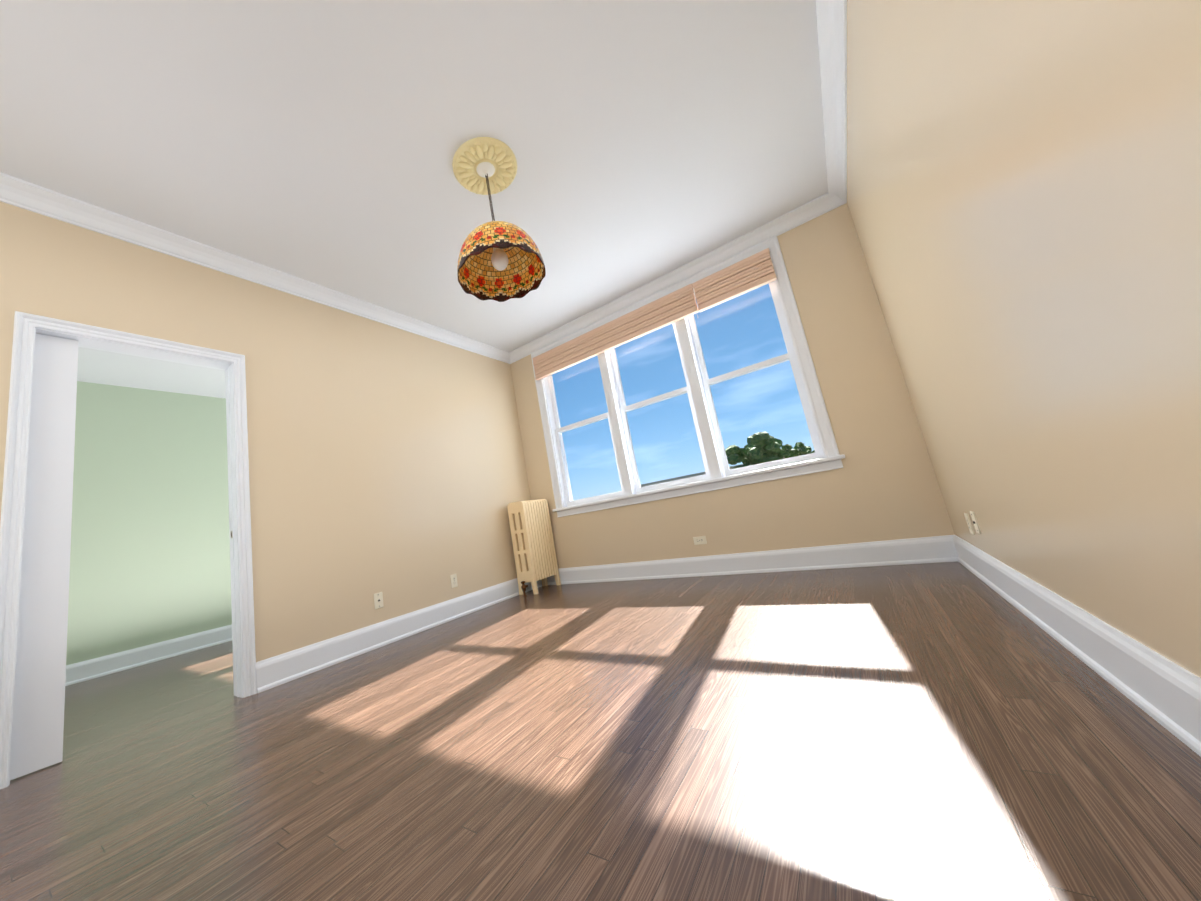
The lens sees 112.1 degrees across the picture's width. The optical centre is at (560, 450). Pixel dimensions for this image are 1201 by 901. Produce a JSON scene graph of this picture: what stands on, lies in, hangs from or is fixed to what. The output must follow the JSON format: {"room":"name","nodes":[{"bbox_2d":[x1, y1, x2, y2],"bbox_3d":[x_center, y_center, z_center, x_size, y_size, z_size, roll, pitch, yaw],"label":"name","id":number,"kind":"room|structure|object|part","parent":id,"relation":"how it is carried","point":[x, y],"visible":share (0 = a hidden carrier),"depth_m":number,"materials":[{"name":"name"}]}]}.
{"room":"empty living room","nodes":[
{"label":"empty living room","id":0,"kind":"room"},
{"bbox_2d":[66,381,231,664],"bbox_3d":[-4.609,0.745,4.152,0.300,2.880,6.500,-16,-12,34],"label":"wall","id":1,"kind":"structure","parent":0,"point":[150,552],"depth_m":4.25,"materials":[{"name":"green paint"}]},
{"bbox_2d":[65,624,231,685],"bbox_3d":[-4.167,2.030,3.956,0.030,0.172,6.200,-16,-12,34],"label":"baseboard","id":2,"kind":"structure","parent":1,"relation":"attached to","point":[82,671],"depth_m":3.98,"materials":[{"name":"white wood"}]},
{"bbox_2d":[0,201,530,661],"bbox_3d":[-2.231,0.072,2.576,0.140,2.880,6.020,-16,-12,34],"label":"wall","id":3,"kind":"structure","parent":0,"point":[388,461],"depth_m":3.08,"materials":[{"name":"beige paint"}]},
{"bbox_2d":[10,334,78,779],"bbox_3d":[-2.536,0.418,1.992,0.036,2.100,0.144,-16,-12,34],"label":"pocket door","id":4,"kind":"structure","parent":3,"relation":"in","point":[38,728],"depth_m":1.96,"materials":[{"name":"white wood"}]},
{"bbox_2d":[0,311,256,788],"bbox_3d":[-2.350,0.400,2.268,0.198,2.178,0.946,-16,-12,34],"label":"door frame","id":5,"kind":"structure","parent":3,"relation":"attached to","point":[14,481],"depth_m":2.21,"materials":[{"name":"white wood"}]},
{"bbox_3d":[-2.417,0.420,2.315,0.029,2.178,0.946,-16,-12,34],"label":"adjacent door casing trim","id":6,"kind":"part","parent":5,"relation":"part of","materials":[{"name":"white paint"}]},
{"bbox_2d":[0,172,511,363],"bbox_3d":[-2.364,-1.306,2.742,0.098,0.102,6.020,-16,-12,34],"label":"crown molding","id":7,"kind":"structure","parent":3,"relation":"attached to","point":[14,191],"depth_m":2.70,"materials":[{"name":"white wood"}]},
{"bbox_2d":[374,592,383,608],"bbox_3d":[-1.422,1.171,3.147,0.012,0.116,0.072,-16,-12,34],"label":"electrical outlet","id":8,"kind":"object","parent":3,"relation":"attached to","point":[378,600],"visible":1,"depth_m":3.15,"materials":[{"name":"beige plastic"}]},
{"bbox_2d":[256,578,541,692],"bbox_3d":[-1.037,1.435,3.577,0.030,0.172,2.792,-16,-12,34],"label":"baseboard","id":9,"kind":"structure","parent":3,"relation":"attached to","point":[283,668],"depth_m":3.02,"materials":[{"name":"white wood"}]},
{"bbox_2d":[450,574,457,587],"bbox_3d":[-0.995,1.212,3.750,0.008,0.116,0.072,-16,-12,34],"label":"electrical outlet","id":10,"kind":"object","parent":3,"relation":"attached to","point":[453,577],"visible":1,"depth_m":3.75,"materials":[{"name":"beige plastic"}]},
{"bbox_2d":[0,0,827,398],"bbox_3d":[-2.073,-1.492,2.607,7.100,0.120,6.720,-16,-12,34],"label":"ceiling","id":11,"kind":"structure","parent":0,"point":[318,142],"depth_m":2.18,"materials":[{"name":"white paint"}]},
{"bbox_2d":[452,137,545,301],"bbox_3d":[-0.400,-1.364,2.396,0.506,0.751,0.506,-16,-12,34],"label":"pendant lamp","id":12,"kind":"object","parent":11,"relation":"hanging from","point":[500,261],"visible":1,"depth_m":2.44,"materials":[{"name":"multicoloured glass"}]},
{"bbox_3d":[-0.423,-1.499,2.419,0.019,0.381,0.019,-16,-12,34],"label":"chain","id":13,"kind":"part","parent":12,"relation":"part of","materials":[{"name":"brown metal"}]},
{"bbox_3d":[-0.357,-1.111,2.353,0.100,0.120,0.100,-16,-12,34],"label":"bulb","id":14,"kind":"part","parent":12,"relation":"part of","materials":[{"name":"white glass"}]},
{"bbox_3d":[-0.361,-1.135,2.357,0.506,0.281,0.506,-16,-12,34],"label":"lamp shade","id":15,"kind":"part","parent":12,"relation":"part of","materials":[{"name":"multicoloured glass"}]},
{"bbox_2d":[0,561,1200,900],"bbox_3d":[-1.580,1.424,2.105,7.100,0.120,6.720,-16,-12,34],"label":"floor","id":16,"kind":"structure","parent":0,"point":[942,731],"depth_m":1.18,"materials":[{"name":"brown wood"}]},
{"bbox_2d":[507,499,560,596],"bbox_3d":[-0.326,1.054,4.491,0.248,0.985,0.514,-16,-12,34],"label":"radiator","id":17,"kind":"object","parent":16,"relation":"on","point":[533,542],"visible":1,"depth_m":4.39,"materials":[{"name":"beige metal"}]},
{"bbox_2d":[510,203,954,568],"bbox_3d":[1.150,-0.251,4.024,4.090,2.880,0.220,-16,-12,34],"label":"wall","id":18,"kind":"structure","parent":0,"point":[882,484],"depth_m":3.23,"materials":[{"name":"beige paint"}]},
{"bbox_2d":[508,195,827,362],"bbox_3d":[0.770,-1.591,4.168,3.420,0.102,0.098,-16,-12,34],"label":"crown molding","id":19,"kind":"structure","parent":18,"relation":"attached to","point":[817,207],"depth_m":3.85,"materials":[{"name":"white wood"}]},
{"bbox_2d":[531,236,842,517],"bbox_3d":[0.982,-0.529,4.168,2.783,2.035,0.284,-16,-12,34],"label":"window","id":20,"kind":"structure","parent":18,"relation":"in","point":[697,389],"depth_m":3.83,"materials":[{"name":"white wood"}]},
{"bbox_2d":[532,284,698,379],"bbox_3d":[0.474,-1.215,4.349,1.982,0.285,0.058,-16,-12,34],"label":"window blind","id":21,"kind":"object","parent":20,"relation":"attached to","point":[671,308],"visible":0.98,"depth_m":4.22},
{"bbox_2d":[692,248,776,311],"bbox_3d":[1.535,-1.514,3.612,0.666,0.288,0.058,-16,-12,34],"label":"window blind","id":22,"kind":"object","parent":20,"relation":"attached to","point":[748,274],"visible":1,"depth_m":3.58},
{"bbox_2d":[552,454,844,511],"bbox_3d":[1.067,0.372,3.915,2.843,0.030,0.110,-16,-12,34],"label":"sill","id":23,"kind":"structure","parent":18,"relation":"attached to","point":[837,457],"depth_m":3.64,"materials":[{"name":"white wood"}]},
{"bbox_2d":[693,536,706,544],"bbox_3d":[1.286,0.832,3.731,0.116,0.072,0.008,-16,-12,34],"label":"electrical outlet","id":24,"kind":"object","parent":18,"relation":"attached to","point":[699,540],"visible":1,"depth_m":3.73,"materials":[{"name":"beige plastic"}]},
{"bbox_2d":[547,535,955,584],"bbox_3d":[1.217,1.084,3.754,3.600,0.172,0.030,-16,-12,34],"label":"baseboard","id":25,"kind":"structure","parent":18,"relation":"attached to","point":[934,549],"depth_m":3.34,"materials":[{"name":"white wood"}]},
{"bbox_2d":[847,0,1200,677],"bbox_3d":[0.776,-0.827,0.307,0.300,2.880,6.320,-16,-12,34],"label":"wall","id":26,"kind":"structure","parent":0,"point":[1024,191],"depth_m":0.98,"materials":[{"name":"beige paint"}]},
{"bbox_2d":[816,0,846,211],"bbox_3d":[0.476,-2.125,0.772,0.098,0.102,6.020,-16,-12,34],"label":"crown molding","id":27,"kind":"structure","parent":26,"relation":"attached to","point":[832,42],"depth_m":2.29,"materials":[{"name":"white wood"}]},
{"bbox_2d":[964,513,974,534],"bbox_3d":[2.315,0.416,2.287,0.008,0.116,0.072,-16,-12,34],"label":"electrical outlet","id":28,"kind":"object","parent":26,"relation":"attached to","point":[969,523],"visible":0.98,"depth_m":2.27,"materials":[{"name":"beige plastic"}]},
{"bbox_2d":[970,511,980,533],"bbox_3d":[2.214,0.385,2.157,0.012,0.116,0.072,-16,-12,34],"label":"electrical outlet","id":29,"kind":"object","parent":26,"relation":"attached to","point":[975,522],"visible":0.96,"depth_m":2.14,"materials":[{"name":"beige plastic"}]},
{"bbox_2d":[948,535,1200,756],"bbox_3d":[0.954,0.533,0.295,0.030,0.172,6.020,-16,-12,34],"label":"baseboard","id":30,"kind":"structure","parent":26,"relation":"attached to","point":[1164,692],"depth_m":1.14,"materials":[{"name":"white wood"}]},
{"label":"outside","id":31,"kind":"structure","parent":0,"visible":0},
{"bbox_2d":[641,432,814,486],"bbox_3d":[87.908,0.140,114.353,300.000,18.900,230.000,-16,-12,34],"label":"trees","id":32,"kind":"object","parent":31,"point":[757,451],"depth_m":57.85,"materials":[{"name":"green plant"}]}
]}

